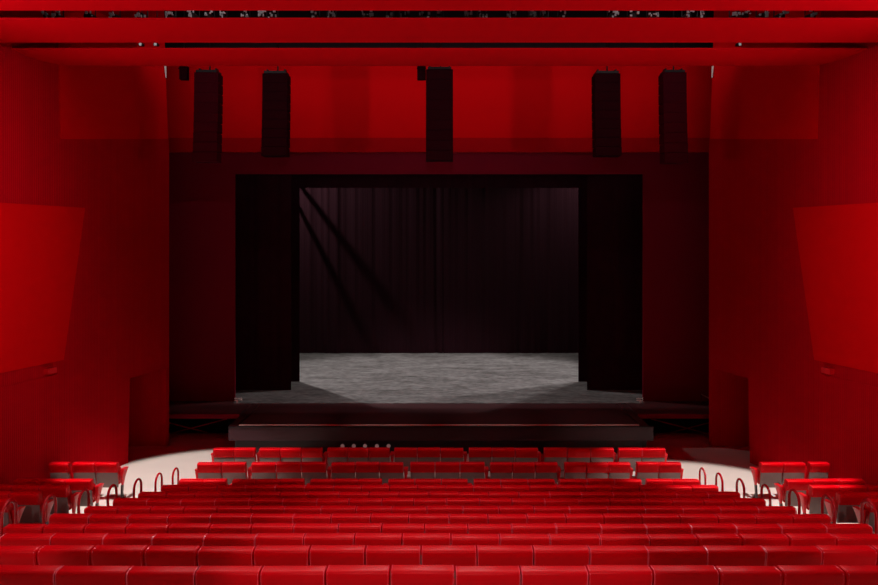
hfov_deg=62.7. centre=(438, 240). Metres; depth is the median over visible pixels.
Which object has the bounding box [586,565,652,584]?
seat
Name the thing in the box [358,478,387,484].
seat
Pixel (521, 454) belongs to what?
seat
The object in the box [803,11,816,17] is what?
lantern
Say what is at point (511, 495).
seat
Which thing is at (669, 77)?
grille
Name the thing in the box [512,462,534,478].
seat
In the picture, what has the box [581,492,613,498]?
seat
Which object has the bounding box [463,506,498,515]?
seat
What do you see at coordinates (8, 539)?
seat
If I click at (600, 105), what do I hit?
grille
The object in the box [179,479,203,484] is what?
seat
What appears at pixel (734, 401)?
door
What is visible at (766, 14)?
lantern
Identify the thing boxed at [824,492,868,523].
seat
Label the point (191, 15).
lantern
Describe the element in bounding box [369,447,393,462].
seat
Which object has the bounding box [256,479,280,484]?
seat
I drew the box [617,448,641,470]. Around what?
seat
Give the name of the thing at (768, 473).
seat
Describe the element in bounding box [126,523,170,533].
seat
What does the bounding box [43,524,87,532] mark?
seat
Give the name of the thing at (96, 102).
wall panel
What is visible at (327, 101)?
wall header
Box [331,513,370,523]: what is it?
seat
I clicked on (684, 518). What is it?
seat
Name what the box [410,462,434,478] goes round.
seat
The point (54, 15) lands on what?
lantern
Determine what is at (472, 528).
seat
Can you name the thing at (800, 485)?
seat
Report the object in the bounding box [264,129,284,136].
grille
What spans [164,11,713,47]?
ceiling
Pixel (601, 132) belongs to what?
grille
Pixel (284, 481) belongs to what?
seat
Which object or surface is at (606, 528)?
seat
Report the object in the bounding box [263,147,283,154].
grille
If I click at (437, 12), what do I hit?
lantern
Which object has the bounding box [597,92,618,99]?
grille
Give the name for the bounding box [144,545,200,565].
seat
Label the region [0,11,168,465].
wall
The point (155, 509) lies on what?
seat
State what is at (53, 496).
handrail
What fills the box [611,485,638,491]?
seat
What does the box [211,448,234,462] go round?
seat
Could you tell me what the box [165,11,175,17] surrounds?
lantern
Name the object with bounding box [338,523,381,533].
seat
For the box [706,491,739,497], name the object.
seat
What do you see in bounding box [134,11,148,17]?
lantern
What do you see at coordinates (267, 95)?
grille
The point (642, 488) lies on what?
seat
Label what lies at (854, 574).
seat
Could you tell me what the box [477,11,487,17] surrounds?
lantern
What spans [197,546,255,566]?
seat
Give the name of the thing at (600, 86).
grille
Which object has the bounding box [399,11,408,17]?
lantern
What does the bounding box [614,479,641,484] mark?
seat
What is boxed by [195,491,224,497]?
seat
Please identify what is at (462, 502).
seat
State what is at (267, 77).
grille
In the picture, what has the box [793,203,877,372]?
wall panel
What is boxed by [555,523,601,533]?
seat
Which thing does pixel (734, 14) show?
lantern
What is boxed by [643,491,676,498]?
seat
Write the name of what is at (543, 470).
seat
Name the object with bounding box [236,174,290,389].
curtain
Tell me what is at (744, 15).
lantern
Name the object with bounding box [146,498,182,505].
seat
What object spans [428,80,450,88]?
grille
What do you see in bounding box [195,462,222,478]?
seat
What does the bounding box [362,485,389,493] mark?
seat
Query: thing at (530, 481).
seat
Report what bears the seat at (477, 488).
on the floor
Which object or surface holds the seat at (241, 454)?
on the floor
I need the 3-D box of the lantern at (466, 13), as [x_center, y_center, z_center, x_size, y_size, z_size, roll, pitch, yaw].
[0.538,-4.348,13.397,0.151,0.494,0.314,0,0,0]
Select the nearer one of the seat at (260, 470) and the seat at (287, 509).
the seat at (287, 509)
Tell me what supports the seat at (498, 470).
on the floor
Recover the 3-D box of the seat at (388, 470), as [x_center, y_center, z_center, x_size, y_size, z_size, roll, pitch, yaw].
[-0.963,5.122,15.448,0.598,0.816,0.398,0,0,0]
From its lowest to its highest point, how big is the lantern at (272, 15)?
0.502 m
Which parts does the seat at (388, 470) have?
armrest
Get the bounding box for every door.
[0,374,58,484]
[128,370,157,445]
[720,370,749,445]
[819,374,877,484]
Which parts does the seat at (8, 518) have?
armrest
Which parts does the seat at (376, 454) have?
armrest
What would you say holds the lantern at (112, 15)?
hanging from the bar
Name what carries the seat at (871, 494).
on the floor
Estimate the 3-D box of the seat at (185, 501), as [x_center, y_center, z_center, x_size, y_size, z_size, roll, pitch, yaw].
[-3.908,4.633,11.850,0.550,0.860,0.398,0,0,0]
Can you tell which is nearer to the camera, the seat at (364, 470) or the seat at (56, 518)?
the seat at (56, 518)
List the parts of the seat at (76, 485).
armrest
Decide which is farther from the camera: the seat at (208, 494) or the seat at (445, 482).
the seat at (445, 482)
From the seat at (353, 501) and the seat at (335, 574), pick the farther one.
the seat at (353, 501)
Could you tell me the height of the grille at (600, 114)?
0.182 m
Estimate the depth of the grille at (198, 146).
17.20 m
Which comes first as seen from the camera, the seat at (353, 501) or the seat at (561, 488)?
the seat at (353, 501)
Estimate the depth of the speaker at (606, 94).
17.28 m
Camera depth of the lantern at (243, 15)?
13.27 m
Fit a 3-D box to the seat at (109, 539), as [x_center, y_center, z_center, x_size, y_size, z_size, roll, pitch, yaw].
[-3.365,3.634,7.963,0.534,0.861,0.398,0,0,0]
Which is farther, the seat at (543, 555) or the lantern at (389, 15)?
the lantern at (389, 15)
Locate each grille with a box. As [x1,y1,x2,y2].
[194,153,213,160]
[195,123,214,130]
[195,133,214,140]
[195,143,214,150]
[196,73,215,80]
[196,83,215,90]
[196,93,215,100]
[196,103,215,110]
[196,113,215,120]
[263,138,283,145]
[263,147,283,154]
[264,74,284,81]
[264,83,284,90]
[264,92,284,99]
[264,102,284,108]
[264,111,284,117]
[264,120,284,127]
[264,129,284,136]
[428,70,450,78]
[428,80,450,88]
[428,90,450,98]
[428,100,450,108]
[428,111,450,118]
[428,121,450,128]
[428,131,450,138]
[428,141,450,149]
[428,151,450,159]
[597,74,617,81]
[597,83,618,90]
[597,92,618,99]
[597,102,618,108]
[597,111,618,117]
[598,120,618,127]
[598,129,618,136]
[598,138,618,145]
[598,147,619,154]
[665,73,684,81]
[665,83,684,91]
[665,93,684,101]
[666,103,684,111]
[666,113,684,121]
[666,123,684,131]
[666,134,685,141]
[667,144,685,151]
[667,154,685,161]
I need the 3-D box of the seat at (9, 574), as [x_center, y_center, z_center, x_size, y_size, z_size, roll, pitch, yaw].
[-3.401,3.099,6.005,0.627,0.864,0.398,0,0,0]
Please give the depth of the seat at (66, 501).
13.45 m
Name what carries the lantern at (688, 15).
hanging from the bar
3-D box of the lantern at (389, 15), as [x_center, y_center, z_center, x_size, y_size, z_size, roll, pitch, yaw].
[-0.905,-4.348,13.397,0.148,0.495,0.314,0,0,0]
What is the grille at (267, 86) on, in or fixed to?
attached to the speaker at (276, 85)
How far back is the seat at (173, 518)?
9.74 m
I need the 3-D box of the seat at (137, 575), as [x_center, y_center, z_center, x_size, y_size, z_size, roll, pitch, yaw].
[-2.251,3.101,6.002,0.552,0.859,0.398,0,0,0]
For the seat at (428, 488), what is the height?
0.865 m
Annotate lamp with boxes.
[43,367,56,374]
[821,367,834,374]
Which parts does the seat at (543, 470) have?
armrest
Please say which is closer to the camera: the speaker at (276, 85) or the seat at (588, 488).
the seat at (588, 488)
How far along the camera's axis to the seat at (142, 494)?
12.55 m
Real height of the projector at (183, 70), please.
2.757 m
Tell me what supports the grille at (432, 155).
attached to the speaker at (439, 80)
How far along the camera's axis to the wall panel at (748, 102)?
17.34 m
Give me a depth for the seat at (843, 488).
13.39 m
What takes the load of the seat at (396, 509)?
on the floor
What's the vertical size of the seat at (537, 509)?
0.862 m
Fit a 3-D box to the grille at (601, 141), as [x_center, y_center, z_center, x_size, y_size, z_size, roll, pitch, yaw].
[4.055,-2.363,17.206,0.512,0.182,0.008,0,0,0]
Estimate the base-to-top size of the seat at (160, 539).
0.864 m
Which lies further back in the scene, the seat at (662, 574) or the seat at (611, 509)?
the seat at (611, 509)
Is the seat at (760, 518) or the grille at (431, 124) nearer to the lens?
the seat at (760, 518)
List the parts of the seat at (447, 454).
armrest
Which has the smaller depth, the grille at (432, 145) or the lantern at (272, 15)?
the lantern at (272, 15)
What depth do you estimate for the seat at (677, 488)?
13.38 m
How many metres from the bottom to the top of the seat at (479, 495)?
0.859 m
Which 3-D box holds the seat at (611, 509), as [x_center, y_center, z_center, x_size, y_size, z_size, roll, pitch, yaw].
[2.792,4.408,10.893,0.572,0.863,0.398,0,0,0]
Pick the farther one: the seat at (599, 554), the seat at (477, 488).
the seat at (477, 488)
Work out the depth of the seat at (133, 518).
9.75 m
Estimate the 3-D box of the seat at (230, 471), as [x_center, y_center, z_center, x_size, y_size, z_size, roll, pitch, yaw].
[-4.312,5.121,15.452,0.600,0.818,0.398,0,0,0]
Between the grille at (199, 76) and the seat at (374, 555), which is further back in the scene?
the grille at (199, 76)
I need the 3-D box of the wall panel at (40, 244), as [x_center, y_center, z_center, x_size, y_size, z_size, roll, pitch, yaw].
[-9.110,0.930,12.740,0.042,3.380,7.749,0,0,15]
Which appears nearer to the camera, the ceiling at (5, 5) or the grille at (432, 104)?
the ceiling at (5, 5)
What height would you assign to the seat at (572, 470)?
0.546 m
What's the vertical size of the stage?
0.752 m
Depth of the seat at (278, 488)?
13.39 m
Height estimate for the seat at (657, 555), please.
0.860 m
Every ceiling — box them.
[0,0,877,10]
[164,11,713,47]
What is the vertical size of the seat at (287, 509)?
0.861 m
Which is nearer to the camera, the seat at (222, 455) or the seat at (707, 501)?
the seat at (707, 501)
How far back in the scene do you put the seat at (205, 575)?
5.82 m
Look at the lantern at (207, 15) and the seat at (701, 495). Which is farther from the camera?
the lantern at (207, 15)
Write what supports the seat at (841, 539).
on the floor
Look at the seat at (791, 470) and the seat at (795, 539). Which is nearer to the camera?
the seat at (795, 539)
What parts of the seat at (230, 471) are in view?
armrest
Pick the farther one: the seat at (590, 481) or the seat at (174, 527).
the seat at (590, 481)
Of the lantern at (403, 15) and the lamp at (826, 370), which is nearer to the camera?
the lantern at (403, 15)
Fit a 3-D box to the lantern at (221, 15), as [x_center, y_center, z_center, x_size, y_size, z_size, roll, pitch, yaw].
[-4.002,-4.351,13.397,0.150,0.490,0.314,0,0,0]
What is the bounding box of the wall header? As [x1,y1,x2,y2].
[166,66,711,137]
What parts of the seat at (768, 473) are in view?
armrest, leg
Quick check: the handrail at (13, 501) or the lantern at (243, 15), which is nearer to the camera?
the handrail at (13, 501)
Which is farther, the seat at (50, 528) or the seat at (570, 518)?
the seat at (570, 518)
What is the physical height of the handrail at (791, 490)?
1.073 m
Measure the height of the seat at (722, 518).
0.865 m
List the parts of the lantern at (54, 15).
frame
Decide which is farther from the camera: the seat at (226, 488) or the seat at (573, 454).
the seat at (573, 454)
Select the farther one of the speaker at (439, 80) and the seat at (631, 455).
the speaker at (439, 80)
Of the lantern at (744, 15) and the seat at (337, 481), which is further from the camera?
the seat at (337, 481)
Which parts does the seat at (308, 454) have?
armrest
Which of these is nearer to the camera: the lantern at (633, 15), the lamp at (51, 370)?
the lantern at (633, 15)
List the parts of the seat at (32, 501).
armrest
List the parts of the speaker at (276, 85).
frame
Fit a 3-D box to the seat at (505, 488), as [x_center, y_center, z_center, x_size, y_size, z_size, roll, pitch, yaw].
[1.432,5.003,13.574,0.514,0.861,0.398,0,0,0]
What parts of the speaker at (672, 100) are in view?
frame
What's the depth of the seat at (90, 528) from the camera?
8.75 m
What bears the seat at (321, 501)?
on the floor
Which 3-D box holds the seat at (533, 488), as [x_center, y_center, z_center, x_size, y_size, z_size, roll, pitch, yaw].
[1.954,5.001,13.579,0.514,0.865,0.398,0,0,0]
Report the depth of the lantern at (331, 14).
13.27 m
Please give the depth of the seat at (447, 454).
16.40 m
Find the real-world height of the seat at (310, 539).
0.864 m
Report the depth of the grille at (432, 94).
17.28 m
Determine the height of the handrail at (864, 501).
1.094 m
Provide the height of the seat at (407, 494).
0.867 m
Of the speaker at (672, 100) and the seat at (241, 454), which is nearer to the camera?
the seat at (241, 454)
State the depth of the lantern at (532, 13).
13.26 m
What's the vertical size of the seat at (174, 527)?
0.865 m
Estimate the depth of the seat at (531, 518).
9.75 m
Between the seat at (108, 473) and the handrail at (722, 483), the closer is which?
the handrail at (722, 483)
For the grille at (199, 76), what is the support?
attached to the speaker at (208, 88)
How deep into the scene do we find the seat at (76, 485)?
14.24 m
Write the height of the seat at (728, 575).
0.861 m
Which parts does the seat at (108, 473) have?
leg, armrest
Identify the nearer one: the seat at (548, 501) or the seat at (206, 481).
the seat at (548, 501)
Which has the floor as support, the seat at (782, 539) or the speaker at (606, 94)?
the seat at (782, 539)
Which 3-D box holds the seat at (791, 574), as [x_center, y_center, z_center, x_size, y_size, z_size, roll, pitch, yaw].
[3.032,3.100,6.009,0.502,0.862,0.398,0,0,0]
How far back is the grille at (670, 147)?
17.20 m
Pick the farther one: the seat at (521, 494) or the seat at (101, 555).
the seat at (521, 494)
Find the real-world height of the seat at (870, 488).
0.862 m
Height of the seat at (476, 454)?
0.550 m
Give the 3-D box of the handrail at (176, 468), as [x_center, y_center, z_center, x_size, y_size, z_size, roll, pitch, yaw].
[-5.390,5.082,14.725,0.100,0.896,0.410,0,0,0]
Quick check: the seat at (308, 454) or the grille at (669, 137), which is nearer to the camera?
the seat at (308, 454)
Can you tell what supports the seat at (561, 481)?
on the floor
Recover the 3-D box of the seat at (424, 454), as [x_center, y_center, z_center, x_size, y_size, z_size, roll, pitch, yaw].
[-0.233,5.001,16.570,0.518,0.550,0.377,0,0,0]
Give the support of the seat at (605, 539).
on the floor
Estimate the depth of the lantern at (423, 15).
13.27 m
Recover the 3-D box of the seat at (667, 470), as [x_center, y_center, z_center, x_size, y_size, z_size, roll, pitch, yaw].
[4.955,5.121,15.450,0.558,0.819,0.398,0,0,0]
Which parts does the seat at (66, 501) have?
armrest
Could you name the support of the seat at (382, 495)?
on the floor
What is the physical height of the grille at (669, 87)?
0.204 m
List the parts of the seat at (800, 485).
armrest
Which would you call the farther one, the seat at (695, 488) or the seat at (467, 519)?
the seat at (695, 488)
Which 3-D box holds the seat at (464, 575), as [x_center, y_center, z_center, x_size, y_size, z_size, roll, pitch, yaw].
[0.395,3.100,6.001,0.526,0.861,0.398,0,0,0]
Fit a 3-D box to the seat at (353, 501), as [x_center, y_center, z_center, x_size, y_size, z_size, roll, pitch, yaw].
[-1.194,4.631,11.842,0.527,0.864,0.398,0,0,0]
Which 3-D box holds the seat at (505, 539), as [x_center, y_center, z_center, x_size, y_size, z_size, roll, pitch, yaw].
[0.931,3.635,7.968,0.534,0.860,0.398,0,0,0]
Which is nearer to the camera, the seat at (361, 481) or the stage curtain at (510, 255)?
the seat at (361, 481)
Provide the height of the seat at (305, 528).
0.866 m
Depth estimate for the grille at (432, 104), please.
17.28 m
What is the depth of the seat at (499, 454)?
16.41 m
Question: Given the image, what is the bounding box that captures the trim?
[169,138,708,152]
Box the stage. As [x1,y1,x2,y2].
[228,353,653,453]
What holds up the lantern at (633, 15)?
hanging from the bar
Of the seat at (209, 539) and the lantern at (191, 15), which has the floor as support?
the seat at (209, 539)
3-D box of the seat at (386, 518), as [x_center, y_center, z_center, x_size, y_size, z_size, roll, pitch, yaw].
[-0.668,4.162,9.942,0.513,0.866,0.398,0,0,0]
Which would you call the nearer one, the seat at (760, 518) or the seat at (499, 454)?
the seat at (760, 518)
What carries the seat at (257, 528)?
on the floor
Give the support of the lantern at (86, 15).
hanging from the bar
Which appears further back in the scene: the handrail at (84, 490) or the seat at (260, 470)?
the seat at (260, 470)
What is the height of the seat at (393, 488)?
0.864 m
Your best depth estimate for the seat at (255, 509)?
10.70 m
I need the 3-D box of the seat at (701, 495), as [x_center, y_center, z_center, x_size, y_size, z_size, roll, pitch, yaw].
[4.423,4.836,12.741,0.555,0.862,0.398,0,0,0]
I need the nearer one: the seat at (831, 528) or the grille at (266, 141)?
the seat at (831, 528)
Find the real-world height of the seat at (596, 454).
0.802 m
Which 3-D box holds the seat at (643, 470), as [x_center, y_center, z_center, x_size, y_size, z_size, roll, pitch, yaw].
[4.435,4.982,15.434,0.463,0.550,0.377,0,0,0]
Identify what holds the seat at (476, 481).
on the floor
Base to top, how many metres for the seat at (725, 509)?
0.862 m
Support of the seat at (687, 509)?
on the floor
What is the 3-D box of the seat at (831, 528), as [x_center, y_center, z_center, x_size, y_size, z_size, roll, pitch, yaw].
[5.010,3.906,8.940,0.594,0.860,0.398,0,0,0]
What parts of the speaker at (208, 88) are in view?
frame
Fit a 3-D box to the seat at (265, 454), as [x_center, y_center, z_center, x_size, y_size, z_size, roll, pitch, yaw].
[-3.859,5.002,16.562,0.472,0.548,0.377,0,0,0]
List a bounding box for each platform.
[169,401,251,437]
[626,401,708,437]
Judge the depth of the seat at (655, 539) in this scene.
7.77 m
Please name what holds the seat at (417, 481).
on the floor
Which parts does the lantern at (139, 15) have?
frame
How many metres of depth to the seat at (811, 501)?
13.45 m
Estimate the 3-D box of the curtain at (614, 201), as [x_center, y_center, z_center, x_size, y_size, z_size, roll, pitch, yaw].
[6.075,-0.542,23.106,2.650,10.655,0.054,0,0,0]
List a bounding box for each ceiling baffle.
[0,18,877,42]
[11,48,866,65]
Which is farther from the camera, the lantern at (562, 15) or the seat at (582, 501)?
the lantern at (562, 15)
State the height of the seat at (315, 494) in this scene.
0.864 m
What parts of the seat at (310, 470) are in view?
armrest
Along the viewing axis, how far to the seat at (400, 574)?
5.82 m
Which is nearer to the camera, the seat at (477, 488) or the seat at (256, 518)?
the seat at (256, 518)
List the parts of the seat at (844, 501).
armrest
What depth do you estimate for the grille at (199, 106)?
17.28 m
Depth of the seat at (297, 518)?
9.74 m
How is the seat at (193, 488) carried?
on the floor
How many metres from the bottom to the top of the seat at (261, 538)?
0.867 m
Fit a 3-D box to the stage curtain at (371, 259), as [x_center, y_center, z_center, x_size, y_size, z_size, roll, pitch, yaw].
[-3.620,0.355,30.748,7.560,8.850,0.156,0,0,0]
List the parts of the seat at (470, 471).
armrest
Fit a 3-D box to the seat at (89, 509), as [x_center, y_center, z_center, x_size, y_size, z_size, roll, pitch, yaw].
[-5.059,4.409,10.898,0.529,0.861,0.398,0,0,0]
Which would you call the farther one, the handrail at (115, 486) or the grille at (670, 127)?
the grille at (670, 127)
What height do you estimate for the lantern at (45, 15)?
0.491 m
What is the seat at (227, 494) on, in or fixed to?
on the floor
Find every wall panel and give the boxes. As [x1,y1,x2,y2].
[0,203,84,372]
[57,11,167,138]
[710,11,820,138]
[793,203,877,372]
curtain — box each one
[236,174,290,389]
[300,188,442,352]
[443,188,577,352]
[587,174,641,389]
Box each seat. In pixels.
[0,485,13,490]
[0,491,11,497]
[0,498,24,527]
[0,533,56,545]
[0,545,41,564]
[0,565,63,584]
[3,524,46,534]
[9,492,53,524]
[10,485,41,491]
[13,479,39,484]
[37,545,94,565]
[38,479,66,484]
[39,485,79,513]
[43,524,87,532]
[49,462,71,478]
[49,513,91,523]
[49,533,107,545]
[53,565,132,584]
[65,479,103,505]
[71,462,96,484]
[84,506,119,513]
[84,524,128,533]
[89,513,130,523]
[91,545,147,565]
[95,462,127,497]
[102,534,154,545]
[113,498,148,505]
[117,506,152,513]
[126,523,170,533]
[126,566,198,584]
[128,514,170,523]
[138,492,167,497]
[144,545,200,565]
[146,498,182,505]
[151,506,185,513]
[152,533,206,546]
[161,485,190,491]
[166,492,195,497]
[167,513,211,523]
[168,523,211,533]
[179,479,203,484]
[181,498,215,505]
[184,506,218,513]
[189,485,218,491]
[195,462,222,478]
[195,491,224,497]
[195,565,262,584]
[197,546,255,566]
[203,479,231,484]
[203,533,256,545]
[209,524,252,533]
[210,513,252,523]
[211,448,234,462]
[214,498,249,505]
[217,485,245,491]
[217,506,252,512]
[221,462,251,484]
[223,492,252,497]
[232,479,256,484]
[234,447,259,468]
[245,485,275,491]
[248,498,283,505]
[251,462,276,478]
[251,506,284,513]
[251,514,293,523]
[251,523,294,533]
[252,492,280,497]
[254,545,310,566]
[255,533,304,546]
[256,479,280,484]
[259,447,280,461]
[260,565,326,584]
[275,485,304,491]
[276,462,301,478]
[280,448,301,461]
[280,478,309,484]
[280,492,308,497]
[282,498,317,505]
[284,506,321,513]
[293,514,331,522]
[293,523,338,534]
[301,448,327,461]
[301,462,330,484]
[304,533,354,546]
[305,485,333,491]
[308,491,339,497]
[309,545,365,567]
[310,479,334,484]
[317,498,349,505]
[321,505,356,513]
[326,565,389,584]
[327,447,347,466]
[331,462,354,478]
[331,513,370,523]
[334,478,357,485]
[334,485,361,491]
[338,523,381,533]
[339,492,368,498]
[348,448,368,462]
[349,498,381,506]
[354,533,401,546]
[355,462,379,479]
[356,506,391,514]
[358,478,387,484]
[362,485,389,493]
[365,545,420,584]
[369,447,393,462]
[369,492,398,499]
[371,513,408,524]
[379,462,407,484]
[382,498,413,507]
[382,523,423,537]
[388,479,414,484]
[390,485,417,491]
[391,565,453,584]
[392,506,426,514]
[394,447,416,470]
[399,491,428,497]
[402,533,450,564]
[409,514,448,532]
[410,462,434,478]
[414,498,445,505]
[415,479,440,484]
[417,447,439,461]
[418,485,444,491]
[422,545,476,584]
[425,524,467,536]
[427,506,462,513]
[429,491,458,505]
[435,462,459,484]
[441,448,466,461]
[442,479,471,490]
[446,485,473,491]
[447,498,478,506]
[449,514,487,526]
[451,534,499,553]
[454,566,520,584]
[459,492,488,505]
[460,462,488,484]
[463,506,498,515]
[468,524,511,533]
[469,447,491,470]
[473,479,499,486]
[474,485,501,492]
[476,545,532,568]
[480,498,511,507]
[488,514,526,523]
[489,492,518,499]
[490,462,512,478]
[492,447,514,461]
[499,506,533,513]
[499,534,549,546]
[500,479,527,486]
[502,485,529,492]
[511,523,555,533]
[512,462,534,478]
[512,498,544,505]
[515,448,540,461]
[518,492,549,497]
[520,565,587,584]
[526,513,565,523]
[527,479,556,484]
[529,485,557,491]
[532,545,589,565]
[533,506,569,514]
[535,462,560,484]
[543,447,566,470]
[544,498,578,505]
[549,492,581,497]
[549,533,599,545]
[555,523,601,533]
[557,485,584,491]
[559,479,586,484]
[564,462,586,478]
[565,514,603,523]
[567,448,590,461]
[569,506,607,513]
[578,498,609,505]
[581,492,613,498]
[584,485,611,491]
[586,462,608,477]
[586,478,613,484]
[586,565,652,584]
[588,545,647,564]
[590,447,615,461]
[598,534,649,545]
[600,524,646,533]
[602,513,641,523]
[607,506,645,513]
[608,462,632,478]
[609,498,640,505]
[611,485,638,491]
[613,492,644,498]
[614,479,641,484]
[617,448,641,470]
[635,462,658,484]
[638,485,666,491]
[640,498,672,505]
[640,514,679,523]
[641,448,667,461]
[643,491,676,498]
[643,506,683,514]
[644,523,691,533]
[645,478,672,484]
[646,546,707,565]
[647,534,697,545]
[649,565,718,584]
[658,462,683,478]
[665,485,691,491]
[671,498,703,505]
[672,479,699,484]
[676,492,708,498]
[678,514,717,523]
[681,506,721,513]
[688,523,736,533]
[690,485,718,491]
[694,533,741,545]
[702,498,734,505]
[703,545,765,566]
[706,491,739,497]
[715,514,755,523]
[715,566,782,584]
[718,506,758,513]
[732,498,765,505]
[734,524,781,533]
[738,533,788,545]
[750,462,782,497]
[753,513,792,523]
[755,506,796,513]
[761,545,821,565]
[774,479,812,505]
[776,565,844,584]
[777,523,826,533]
[781,462,806,484]
[785,533,835,545]
[790,514,830,523]
[798,485,839,513]
[805,462,829,478]
[811,478,839,484]
[816,545,876,565]
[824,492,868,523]
[824,523,872,533]
[832,533,877,545]
[837,478,864,484]
[837,485,866,491]
[838,565,877,584]
[852,498,877,531]
[865,485,877,491]
[866,492,877,497]
[871,545,877,564]
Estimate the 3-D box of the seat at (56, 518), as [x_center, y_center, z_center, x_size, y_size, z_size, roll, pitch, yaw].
[-5.039,4.162,9.940,0.572,0.865,0.398,0,0,0]
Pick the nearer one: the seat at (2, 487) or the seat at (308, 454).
the seat at (2, 487)
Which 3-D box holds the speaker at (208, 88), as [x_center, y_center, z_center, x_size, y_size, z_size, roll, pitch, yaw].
[-5.598,-4.282,17.447,0.577,4.775,0.546,0,0,0]
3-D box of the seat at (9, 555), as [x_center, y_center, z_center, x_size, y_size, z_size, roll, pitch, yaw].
[-4.075,3.352,6.990,0.536,0.861,0.398,0,0,0]
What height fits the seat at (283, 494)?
0.860 m
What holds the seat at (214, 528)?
on the floor
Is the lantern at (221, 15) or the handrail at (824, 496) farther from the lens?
the lantern at (221, 15)
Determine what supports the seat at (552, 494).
on the floor
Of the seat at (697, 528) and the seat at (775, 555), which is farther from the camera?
the seat at (697, 528)
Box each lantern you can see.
[41,11,52,17]
[51,11,64,17]
[84,11,96,17]
[109,11,120,17]
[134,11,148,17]
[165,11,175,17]
[187,11,199,17]
[204,11,214,17]
[219,11,226,17]
[241,11,249,17]
[258,11,266,17]
[268,11,278,17]
[311,11,319,17]
[327,11,336,17]
[361,11,373,17]
[386,11,393,17]
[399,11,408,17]
[419,11,429,17]
[436,11,443,17]
[464,11,471,17]
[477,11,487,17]
[506,11,515,17]
[528,11,535,17]
[540,11,548,17]
[557,11,565,17]
[607,11,618,17]
[627,11,638,17]
[646,11,658,17]
[681,11,693,17]
[697,11,705,17]
[728,11,740,17]
[737,11,750,17]
[755,11,768,17]
[773,11,788,17]
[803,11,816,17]
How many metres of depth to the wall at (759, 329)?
16.89 m
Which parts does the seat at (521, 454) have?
armrest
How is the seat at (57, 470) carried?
on the floor
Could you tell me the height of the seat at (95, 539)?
0.867 m
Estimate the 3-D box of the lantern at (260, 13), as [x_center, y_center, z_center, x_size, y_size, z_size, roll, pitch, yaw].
[-3.263,-4.349,13.397,0.158,0.493,0.314,0,0,0]
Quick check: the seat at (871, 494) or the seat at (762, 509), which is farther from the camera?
the seat at (871, 494)
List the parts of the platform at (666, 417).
edge rail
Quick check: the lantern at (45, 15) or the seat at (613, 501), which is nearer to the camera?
the seat at (613, 501)
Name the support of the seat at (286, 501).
on the floor
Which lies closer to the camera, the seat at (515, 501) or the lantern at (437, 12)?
the seat at (515, 501)
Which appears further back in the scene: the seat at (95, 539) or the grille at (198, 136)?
the grille at (198, 136)
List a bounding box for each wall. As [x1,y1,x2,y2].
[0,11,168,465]
[169,153,708,400]
[709,11,877,466]
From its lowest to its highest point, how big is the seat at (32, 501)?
0.861 m
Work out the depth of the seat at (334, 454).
16.41 m
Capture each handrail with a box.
[0,499,17,536]
[42,494,56,523]
[77,489,89,512]
[106,484,117,505]
[133,478,141,497]
[154,472,162,491]
[172,467,178,484]
[699,467,705,484]
[715,472,723,490]
[736,478,744,497]
[760,484,771,505]
[788,489,800,513]
[821,494,835,523]
[860,499,877,533]
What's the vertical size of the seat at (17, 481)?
0.812 m
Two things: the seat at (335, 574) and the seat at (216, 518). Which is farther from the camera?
the seat at (216, 518)
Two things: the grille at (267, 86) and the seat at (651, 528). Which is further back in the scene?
the grille at (267, 86)
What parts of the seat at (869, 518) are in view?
armrest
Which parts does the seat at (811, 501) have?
armrest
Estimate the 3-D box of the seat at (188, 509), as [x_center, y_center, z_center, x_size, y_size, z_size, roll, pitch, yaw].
[-3.554,4.408,10.898,0.487,0.863,0.398,0,0,0]
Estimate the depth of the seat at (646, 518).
9.74 m
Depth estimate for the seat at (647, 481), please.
14.19 m
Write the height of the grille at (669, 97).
0.204 m
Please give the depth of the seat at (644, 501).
11.65 m
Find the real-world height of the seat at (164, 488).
0.866 m
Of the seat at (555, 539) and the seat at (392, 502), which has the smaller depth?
the seat at (555, 539)
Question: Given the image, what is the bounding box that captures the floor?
[19,433,874,533]
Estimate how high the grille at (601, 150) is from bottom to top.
0.182 m
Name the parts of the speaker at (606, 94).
frame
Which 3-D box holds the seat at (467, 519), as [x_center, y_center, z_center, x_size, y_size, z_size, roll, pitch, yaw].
[0.400,4.163,9.934,0.521,0.864,0.398,0,0,0]
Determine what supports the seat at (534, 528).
on the floor
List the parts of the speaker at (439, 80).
frame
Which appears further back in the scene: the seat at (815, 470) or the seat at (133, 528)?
the seat at (815, 470)
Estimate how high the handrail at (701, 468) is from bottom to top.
0.896 m
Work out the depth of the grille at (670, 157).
17.18 m
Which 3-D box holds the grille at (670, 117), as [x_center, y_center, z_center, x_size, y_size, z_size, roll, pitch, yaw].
[5.671,-2.958,17.268,0.463,0.204,0.008,0,0,0]
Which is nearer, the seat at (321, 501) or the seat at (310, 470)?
the seat at (321, 501)
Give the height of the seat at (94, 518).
0.862 m
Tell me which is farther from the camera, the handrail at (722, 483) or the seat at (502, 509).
the handrail at (722, 483)

